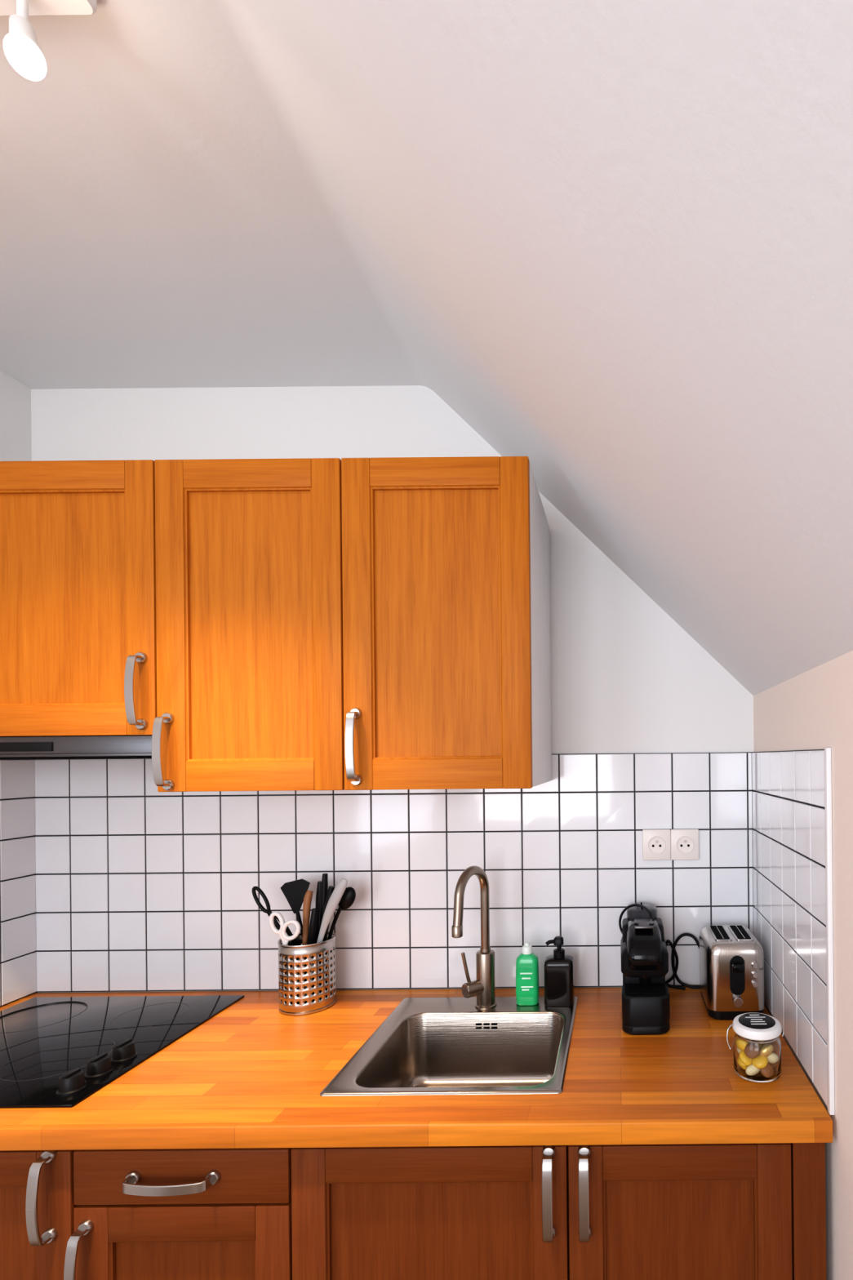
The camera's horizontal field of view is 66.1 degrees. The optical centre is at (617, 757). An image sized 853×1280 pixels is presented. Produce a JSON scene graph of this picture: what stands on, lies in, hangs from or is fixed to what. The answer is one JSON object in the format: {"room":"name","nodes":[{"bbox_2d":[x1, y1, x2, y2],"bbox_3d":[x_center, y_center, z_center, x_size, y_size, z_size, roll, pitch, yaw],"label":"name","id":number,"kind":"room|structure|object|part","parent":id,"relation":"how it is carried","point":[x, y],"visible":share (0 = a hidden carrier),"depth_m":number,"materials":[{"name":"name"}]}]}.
{"room":"kitchen","nodes":[
{"label":"kitchen","id":0,"kind":"room"},
{"bbox_2d":[0,369,31,461],"bbox_3d":[-1.602,0.184,-0.213,0.100,2.700,3.700,-1,0,0],"label":"wall","id":1,"kind":"structure","parent":0,"point":[15,436],"depth_m":1.59,"materials":[{"name":"white paint"}]},
{"bbox_2d":[31,385,753,992],"bbox_3d":[-0.594,0.175,1.687,2.116,2.700,0.100,-1,0,0],"label":"wall","id":2,"kind":"structure","parent":0,"point":[626,677],"depth_m":1.64,"materials":[{"name":"white paint"}]},
{"bbox_2d":[0,459,156,737],"bbox_3d":[-1.223,-0.323,1.423,0.565,0.559,0.426,-1,0,0],"label":"upper cabinet","id":3,"kind":"object","parent":2,"relation":"attached to","point":[78,642],"visible":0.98,"depth_m":1.26,"materials":[{"name":"orange laminate"}]},
{"bbox_3d":[-1.226,-0.573,1.257,0.447,0.058,0.020,-1,0,0],"label":"door rail","id":4,"kind":"part","parent":3,"relation":"part of","materials":[{"name":"brown wood"}]},
{"bbox_3d":[-1.223,-0.325,1.254,0.447,0.439,0.010,-1,0,0],"label":"door panel","id":5,"kind":"part","parent":3,"relation":"part of","materials":[{"name":"brown wood"}]},
{"bbox_3d":[-1.221,-0.074,1.257,0.447,0.062,0.020,-1,0,0],"label":"door rail","id":6,"kind":"part","parent":3,"relation":"part of","materials":[{"name":"brown wood"}]},
{"bbox_2d":[0,735,151,759],"bbox_3d":[-1.222,-0.020,1.434,0.563,0.045,0.382,-1,0,0],"label":"range hood","id":7,"kind":"object","parent":3,"relation":"attached to","point":[88,747],"visible":0.53,"depth_m":1.25,"materials":[{"name":"grey metal"}]},
{"bbox_3d":[-1.225,-0.022,1.250,0.150,0.019,0.004,-1,0,0],"label":"switch panel","id":8,"kind":"part","parent":7,"relation":"part of","materials":[{"name":"black plastic"}]},
{"bbox_2d":[151,457,344,791],"bbox_3d":[-0.750,-0.269,1.419,0.378,0.675,0.418,-1,0,0],"label":"upper cabinet","id":9,"kind":"object","parent":2,"relation":"attached to","point":[249,583],"visible":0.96,"depth_m":1.26,"materials":[{"name":"orange laminate"}]},
{"bbox_3d":[-0.753,-0.578,1.257,0.260,0.058,0.020,-1,0,0],"label":"door rail","id":10,"kind":"part","parent":9,"relation":"part of","materials":[{"name":"brown wood"}]},
{"bbox_3d":[-0.750,-0.271,1.254,0.260,0.555,0.010,-1,0,0],"label":"door panel","id":11,"kind":"part","parent":9,"relation":"part of","materials":[{"name":"brown wood"}]},
{"bbox_3d":[-0.747,0.037,1.257,0.260,0.062,0.020,-1,0,0],"label":"door rail","id":12,"kind":"part","parent":9,"relation":"part of","materials":[{"name":"brown wood"}]},
{"bbox_2d":[0,747,835,1115],"bbox_3d":[-0.593,0.303,1.312,1.915,0.622,0.650,-1,0,0],"label":"tile backsplash","id":13,"kind":"structure","parent":2,"relation":"attached to","point":[110,881],"depth_m":1.63,"materials":[{"name":"tile"}]},
{"bbox_2d":[642,829,698,860],"bbox_3d":[0.140,0.230,1.621,0.149,0.081,0.016,-1,0,0],"label":"wall socket","id":14,"kind":"object","parent":13,"relation":"attached to","point":[657,844],"visible":1,"depth_m":1.62,"materials":[{"name":"white plastic"}]},
{"bbox_3d":[0.102,0.231,1.625,0.074,0.081,0.009,-1,0,0],"label":"frame","id":15,"kind":"part","parent":14,"relation":"part of","materials":[{"name":"white plastic"}]},
{"bbox_3d":[0.177,0.230,1.625,0.074,0.081,0.009,-1,0,0],"label":"frame","id":16,"kind":"part","parent":14,"relation":"part of","materials":[{"name":"white plastic"}]},
{"bbox_2d":[341,456,551,790],"bbox_3d":[-0.369,-0.273,1.419,0.382,0.675,0.418,-1,0,0],"label":"upper cabinet","id":17,"kind":"object","parent":2,"relation":"attached to","point":[446,565],"visible":1,"depth_m":1.26,"materials":[{"name":"orange laminate"}]},
{"bbox_3d":[-0.372,-0.581,1.257,0.264,0.058,0.020,-1,0,0],"label":"door rail","id":18,"kind":"part","parent":17,"relation":"part of","materials":[{"name":"brown wood"}]},
{"bbox_3d":[-0.369,-0.275,1.254,0.264,0.555,0.010,-1,0,0],"label":"door panel","id":19,"kind":"part","parent":17,"relation":"part of","materials":[{"name":"brown wood"}]},
{"bbox_3d":[-0.366,0.033,1.257,0.264,0.062,0.020,-1,0,0],"label":"door rail","id":20,"kind":"part","parent":17,"relation":"part of","materials":[{"name":"brown wood"}]},
{"bbox_2d":[0,0,852,695],"bbox_3d":[-0.577,-0.584,-0.163,2.166,1.052,3.800,-1,0,0],"label":"ceiling","id":21,"kind":"structure","parent":0,"point":[614,238],"depth_m":0.84,"materials":[{"name":"white paint"}]},
{"bbox_2d":[0,0,97,80],"bbox_3d":[-1.066,-0.914,0.770,0.785,0.142,0.064,-1,0,0],"label":"ceiling spotlight","id":22,"kind":"object","parent":21,"relation":"attached to","point":[20,46],"depth_m":0.76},
{"bbox_2d":[753,650,852,1279],"bbox_3d":[0.418,0.635,-0.213,0.100,1.760,3.700,-1,0,0],"label":"wall","id":23,"kind":"structure","parent":0,"point":[813,708],"depth_m":1.02,"materials":[{"name":"beige paint"}]},
{"bbox_3d":[-0.581,1.575,-0.163,2.116,0.100,3.800,-1,0,0],"label":"floor","id":24,"kind":"structure","parent":0,"visible":0},
{"bbox_2d":[0,1150,77,1279],"bbox_3d":[-1.229,1.096,1.310,0.617,0.869,0.615,-1,0,0],"label":"base cabinet","id":25,"kind":"object","parent":24,"relation":"on","point":[37,1193],"visible":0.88,"depth_m":1.04,"materials":[{"name":"brown wood"}]},
{"bbox_3d":[-1.229,1.038,1.046,0.498,0.622,0.010,-1,0,0],"label":"door panel","id":26,"kind":"part","parent":25,"relation":"part of","materials":[{"name":"brown wood"}]},
{"bbox_3d":[-1.233,0.698,1.049,0.498,0.058,0.020,-1,0,0],"label":"door rail","id":27,"kind":"part","parent":25,"relation":"part of","materials":[{"name":"brown wood"}]},
{"bbox_2d":[0,986,832,1151],"bbox_3d":[-0.594,0.634,1.327,1.906,0.038,0.604,-1,0,0],"label":"countertop","id":28,"kind":"structure","parent":25,"relation":"on","point":[252,1075],"depth_m":1.10,"materials":[{"name":"orange wood"}]},
{"bbox_2d":[0,995,244,1107],"bbox_3d":[-1.235,0.601,1.336,0.542,0.039,0.502,-1,0,0],"label":"cooktop","id":29,"kind":"object","parent":28,"relation":"in","point":[55,1051],"visible":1,"depth_m":1.35,"materials":[{"name":"black glass"}]},
{"bbox_3d":[-1.006,0.598,1.132,0.043,0.030,0.043,-1,0,0],"label":"knob","id":30,"kind":"part","parent":29,"relation":"part of","materials":[{"name":"black plastic"}]},
{"bbox_3d":[-1.006,0.598,1.192,0.043,0.030,0.043,-1,0,0],"label":"knob","id":31,"kind":"part","parent":29,"relation":"part of","materials":[{"name":"black plastic"}]},
{"bbox_3d":[-1.006,0.598,1.252,0.043,0.030,0.043,-1,0,0],"label":"knob","id":32,"kind":"part","parent":29,"relation":"part of","materials":[{"name":"black plastic"}]},
{"bbox_2d":[277,930,336,1015],"bbox_3d":[-0.772,0.532,1.529,0.130,0.168,0.130,-1,0,0],"label":"utensil holder","id":33,"kind":"object","parent":28,"relation":"on","point":[313,1004],"visible":0.97,"depth_m":1.48,"materials":[{"name":"silver metal"}]},
{"bbox_2d":[252,873,355,1003],"bbox_3d":[-0.779,0.446,1.521,0.240,0.310,0.095,-1,0,0],"label":"kitchen utensils","id":34,"kind":"object","parent":33,"relation":"in","point":[327,899],"visible":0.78,"depth_m":1.52,"materials":[{"name":"black plastic"}]},
{"bbox_3d":[-0.802,0.463,1.482,0.030,0.069,0.010,-1,0,24],"label":"scissor arm","id":35,"kind":"part","parent":34,"relation":"part of","materials":[{"name":"white plastic"}]},
{"bbox_3d":[-0.806,0.457,1.484,0.034,0.082,0.009,-1,0,0],"label":"scissor arm","id":36,"kind":"part","parent":34,"relation":"part of","materials":[{"name":"white plastic"}]},
{"bbox_3d":[-0.797,0.537,1.492,0.012,0.123,0.026,-1,0,36],"label":"scissor blade","id":37,"kind":"part","parent":34,"relation":"part of","materials":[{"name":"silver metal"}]},
{"bbox_3d":[-0.811,0.348,1.544,0.074,0.087,0.003,-1,0,0],"label":"spatula blade","id":38,"kind":"part","parent":34,"relation":"part of","materials":[{"name":"black plastic"}]},
{"bbox_3d":[-0.802,0.494,1.542,0.109,0.212,0.022,-1,0,0],"label":"tool arm","id":39,"kind":"part","parent":34,"relation":"part of","materials":[{"name":"white plastic"}]},
{"bbox_3d":[-0.774,0.464,1.521,0.038,0.269,0.018,-1,0,-39],"label":"wood spoon handle","id":40,"kind":"part","parent":34,"relation":"part of","materials":[{"name":"brown wood"}]},
{"bbox_3d":[-0.768,0.485,1.520,0.070,0.229,0.020,-1,0,29],"label":"whisk handle","id":41,"kind":"part","parent":34,"relation":"part of","materials":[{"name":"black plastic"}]},
{"bbox_3d":[-0.766,0.456,1.559,0.041,0.284,0.020,-1,0,0],"label":"black handle","id":42,"kind":"part","parent":34,"relation":"part of","materials":[{"name":"plastic"}]},
{"bbox_3d":[-0.735,0.459,1.529,0.062,0.278,0.019,-1,0,0],"label":"black handle","id":43,"kind":"part","parent":34,"relation":"part of","materials":[{"name":"plastic"}]},
{"bbox_3d":[-0.747,0.445,1.543,0.040,0.307,0.020,-1,0,0],"label":"black handle","id":44,"kind":"part","parent":34,"relation":"part of","materials":[{"name":"plastic"}]},
{"bbox_3d":[-0.721,0.448,1.510,0.114,0.302,0.013,-1,0,0],"label":"ladle handle","id":45,"kind":"part","parent":34,"relation":"part of","materials":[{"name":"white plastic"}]},
{"bbox_2d":[337,886,355,909],"bbox_3d":[-0.682,0.354,1.545,0.044,0.057,0.024,-1,0,0],"label":"ladle bowl","id":46,"kind":"object","parent":34,"relation":"on","point":[348,898],"depth_m":1.54,"materials":[{"name":"black plastic"}]},
{"bbox_2d":[320,995,577,1095],"bbox_3d":[-0.322,0.692,1.340,0.443,0.170,0.450,-1,0,0],"label":"sink","id":47,"kind":"object","parent":28,"relation":"in","point":[425,1046],"visible":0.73,"depth_m":1.46,"materials":[{"name":"silver metal"}]},
{"bbox_2d":[515,942,539,1005],"bbox_3d":[-0.224,0.532,1.519,0.057,0.151,0.039,-1,0,0],"label":"dish soap bottle","id":48,"kind":"object","parent":47,"relation":"on","point":[527,984],"visible":1,"depth_m":1.50,"materials":[{"name":"green plastic"}]},
{"bbox_2d":[544,936,574,1006],"bbox_3d":[-0.145,0.525,1.520,0.071,0.163,0.052,-1,0,0],"label":"soap dispenser","id":49,"kind":"object","parent":47,"relation":"on","point":[559,982],"visible":1,"depth_m":1.49,"materials":[{"name":"black plastic"}]},
{"bbox_2d":[451,865,496,1009],"bbox_3d":[-0.353,0.433,1.461,0.064,0.352,0.161,-1,0,24],"label":"kitchen faucet","id":50,"kind":"object","parent":28,"relation":"on","point":[483,987],"visible":1,"depth_m":1.49,"materials":[{"name":"silver metal"}]},
{"bbox_3d":[-0.345,0.368,1.450,0.022,0.222,0.146,-1,0,18],"label":"spout","id":51,"kind":"part","parent":50,"relation":"part of","materials":[{"name":"silver metal"}]},
{"bbox_2d":[618,902,670,1035],"bbox_3d":[0.059,0.485,1.484,0.113,0.246,0.278,-1,0,0],"label":"coffee machine","id":52,"kind":"object","parent":28,"relation":"on","point":[646,1003],"visible":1,"depth_m":1.38,"materials":[{"name":"black plastic"}]},
{"bbox_3d":[0.061,0.398,1.571,0.076,0.039,0.099,-1,0,0],"label":"water tank","id":53,"kind":"part","parent":52,"relation":"part of","materials":[{"name":"plastic"}]},
{"bbox_3d":[0.061,0.392,1.451,0.044,0.006,0.072,-1,0,0],"label":"lever plate","id":54,"kind":"part","parent":52,"relation":"part of","materials":[{"name":"grey metal"}]},
{"bbox_3d":[0.062,0.502,1.397,0.030,0.024,0.030,-1,0,0],"label":"coffee spout","id":55,"kind":"part","parent":52,"relation":"part of","materials":[{"name":"black plastic"}]},
{"bbox_2d":[622,1019,670,1035],"bbox_3d":[0.063,0.598,1.406,0.106,0.019,0.122,-1,0,0],"label":"drip tray","id":56,"kind":"object","parent":52,"relation":"on","point":[634,1027],"depth_m":1.35,"materials":[{"name":"black plastic"}]},
{"bbox_2d":[665,933,700,990],"bbox_3d":[0.170,0.534,1.611,0.108,0.145,0.024,-1,0,6],"label":"power cable","id":57,"kind":"object","parent":28,"relation":"on","point":[674,968],"visible":0.95,"depth_m":1.61,"materials":[{"name":"black plastic"}]},
{"bbox_2d":[699,924,764,1019],"bbox_3d":[0.275,0.516,1.492,0.134,0.180,0.201,-1,0,0],"label":"toaster","id":58,"kind":"object","parent":28,"relation":"on","point":[731,958],"visible":0.98,"depth_m":1.42,"materials":[{"name":"silver metal"}]},
{"bbox_3d":[0.249,0.429,1.504,0.040,0.002,0.125,-1,0,0],"label":"slot frame","id":59,"kind":"part","parent":58,"relation":"part of","materials":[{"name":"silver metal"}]},
{"bbox_3d":[0.275,0.501,1.415,0.034,0.090,0.004,-1,0,0],"label":"control panel","id":60,"kind":"part","parent":58,"relation":"part of","materials":[{"name":"black plastic"}]},
{"bbox_3d":[0.275,0.479,1.401,0.028,0.018,0.021,-1,0,0],"label":"lever knob","id":61,"kind":"part","parent":58,"relation":"part of","materials":[{"name":"black plastic"}]},
{"bbox_3d":[0.299,0.428,1.504,0.040,0.002,0.125,-1,0,0],"label":"slot frame","id":62,"kind":"part","parent":58,"relation":"part of","materials":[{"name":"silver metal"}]},
{"bbox_3d":[0.315,0.477,1.413,0.013,0.013,0.007,-1,0,0],"label":"knob","id":63,"kind":"part","parent":58,"relation":"part of","materials":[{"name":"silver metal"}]},
{"bbox_3d":[0.315,0.521,1.413,0.013,0.013,0.007,-1,0,0],"label":"knob","id":64,"kind":"part","parent":58,"relation":"part of","materials":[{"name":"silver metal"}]},
{"bbox_3d":[0.315,0.499,1.413,0.013,0.013,0.007,-1,0,0],"label":"knob","id":65,"kind":"part","parent":58,"relation":"part of","materials":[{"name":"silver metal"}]},
{"bbox_2d":[726,1012,784,1082],"bbox_3d":[0.268,0.555,1.185,0.092,0.102,0.092,-1,0,42],"label":"glass jar","id":66,"kind":"object","parent":28,"relation":"on","point":[756,1045],"visible":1,"depth_m":1.15,"materials":[{"name":"clear glass"}]},
{"bbox_2d":[745,1016,765,1017],"bbox_3d":[0.267,0.504,1.194,0.039,0.001,0.002,-1,0,0],"label":"print","id":67,"kind":"object","parent":66,"relation":"on","point":[745,1016],"depth_m":1.19,"materials":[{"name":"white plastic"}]},
{"bbox_3d":[0.268,0.515,1.185,0.070,0.021,0.070,-1,0,0],"label":"lid","id":68,"kind":"part","parent":66,"relation":"part of","materials":[{"name":"black plastic"}]},
{"bbox_3d":[0.268,0.566,1.185,0.090,0.080,0.090,-1,0,0],"label":"glass","id":69,"kind":"part","parent":66,"relation":"part of","materials":[{"name":"clear glass"}]},
{"bbox_2d":[63,1147,292,1279],"bbox_3d":[-0.736,1.092,1.310,0.369,0.868,0.615,-1,0,0],"label":"base cabinet","id":70,"kind":"object","parent":24,"relation":"on","point":[172,1214],"visible":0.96,"depth_m":1.04,"materials":[{"name":"brown wood"}]},
{"bbox_3d":[-0.736,1.081,1.046,0.249,0.526,0.010,-1,0,0],"label":"door panel","id":71,"kind":"part","parent":70,"relation":"part of","materials":[{"name":"brown wood"}]},
{"bbox_3d":[-0.739,0.710,1.049,0.365,0.092,0.020,-1,0,0],"label":"drawer","id":72,"kind":"part","parent":70,"relation":"part of","materials":[{"name":"brown wood"}]},
{"bbox_3d":[-0.739,0.789,1.049,0.249,0.058,0.020,-1,0,0],"label":"door rail","id":73,"kind":"part","parent":70,"relation":"part of","materials":[{"name":"brown wood"}]},
{"bbox_2d":[291,1145,569,1279],"bbox_3d":[-0.317,1.088,1.310,0.470,0.868,0.615,-1,0,0],"label":"base cabinet","id":74,"kind":"object","parent":24,"relation":"on","point":[427,1212],"visible":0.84,"depth_m":1.05,"materials":[{"name":"brown wood"}]},
{"bbox_3d":[-0.320,0.689,1.049,0.350,0.058,0.020,-1,0,0],"label":"door rail","id":75,"kind":"part","parent":74,"relation":"part of","materials":[{"name":"brown wood"}]},
{"bbox_3d":[-0.317,1.029,1.046,0.350,0.622,0.010,-1,0,0],"label":"door panel","id":76,"kind":"part","parent":74,"relation":"part of","materials":[{"name":"brown wood"}]},
{"bbox_2d":[568,1142,792,1279],"bbox_3d":[0.109,1.084,1.310,0.382,0.868,0.615,-1,0,0],"label":"base cabinet","id":77,"kind":"object","parent":24,"relation":"on","point":[682,1211],"visible":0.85,"depth_m":1.04,"materials":[{"name":"brown wood"}]},
{"bbox_3d":[0.105,0.685,1.049,0.262,0.058,0.020,-1,0,0],"label":"door rail","id":78,"kind":"part","parent":77,"relation":"part of","materials":[{"name":"brown wood"}]},
{"bbox_3d":[0.108,1.025,1.046,0.262,0.622,0.010,-1,0,0],"label":"door panel","id":79,"kind":"part","parent":77,"relation":"part of","materials":[{"name":"brown wood"}]},
{"bbox_2d":[790,1142,826,1279],"bbox_3d":[0.329,1.083,1.057,0.054,0.866,0.024,-1,0,0],"label":"trim","id":80,"kind":"structure","parent":77,"relation":"attached to","point":[807,1159],"depth_m":1.04,"materials":[{"name":"brown wood"}]}
]}

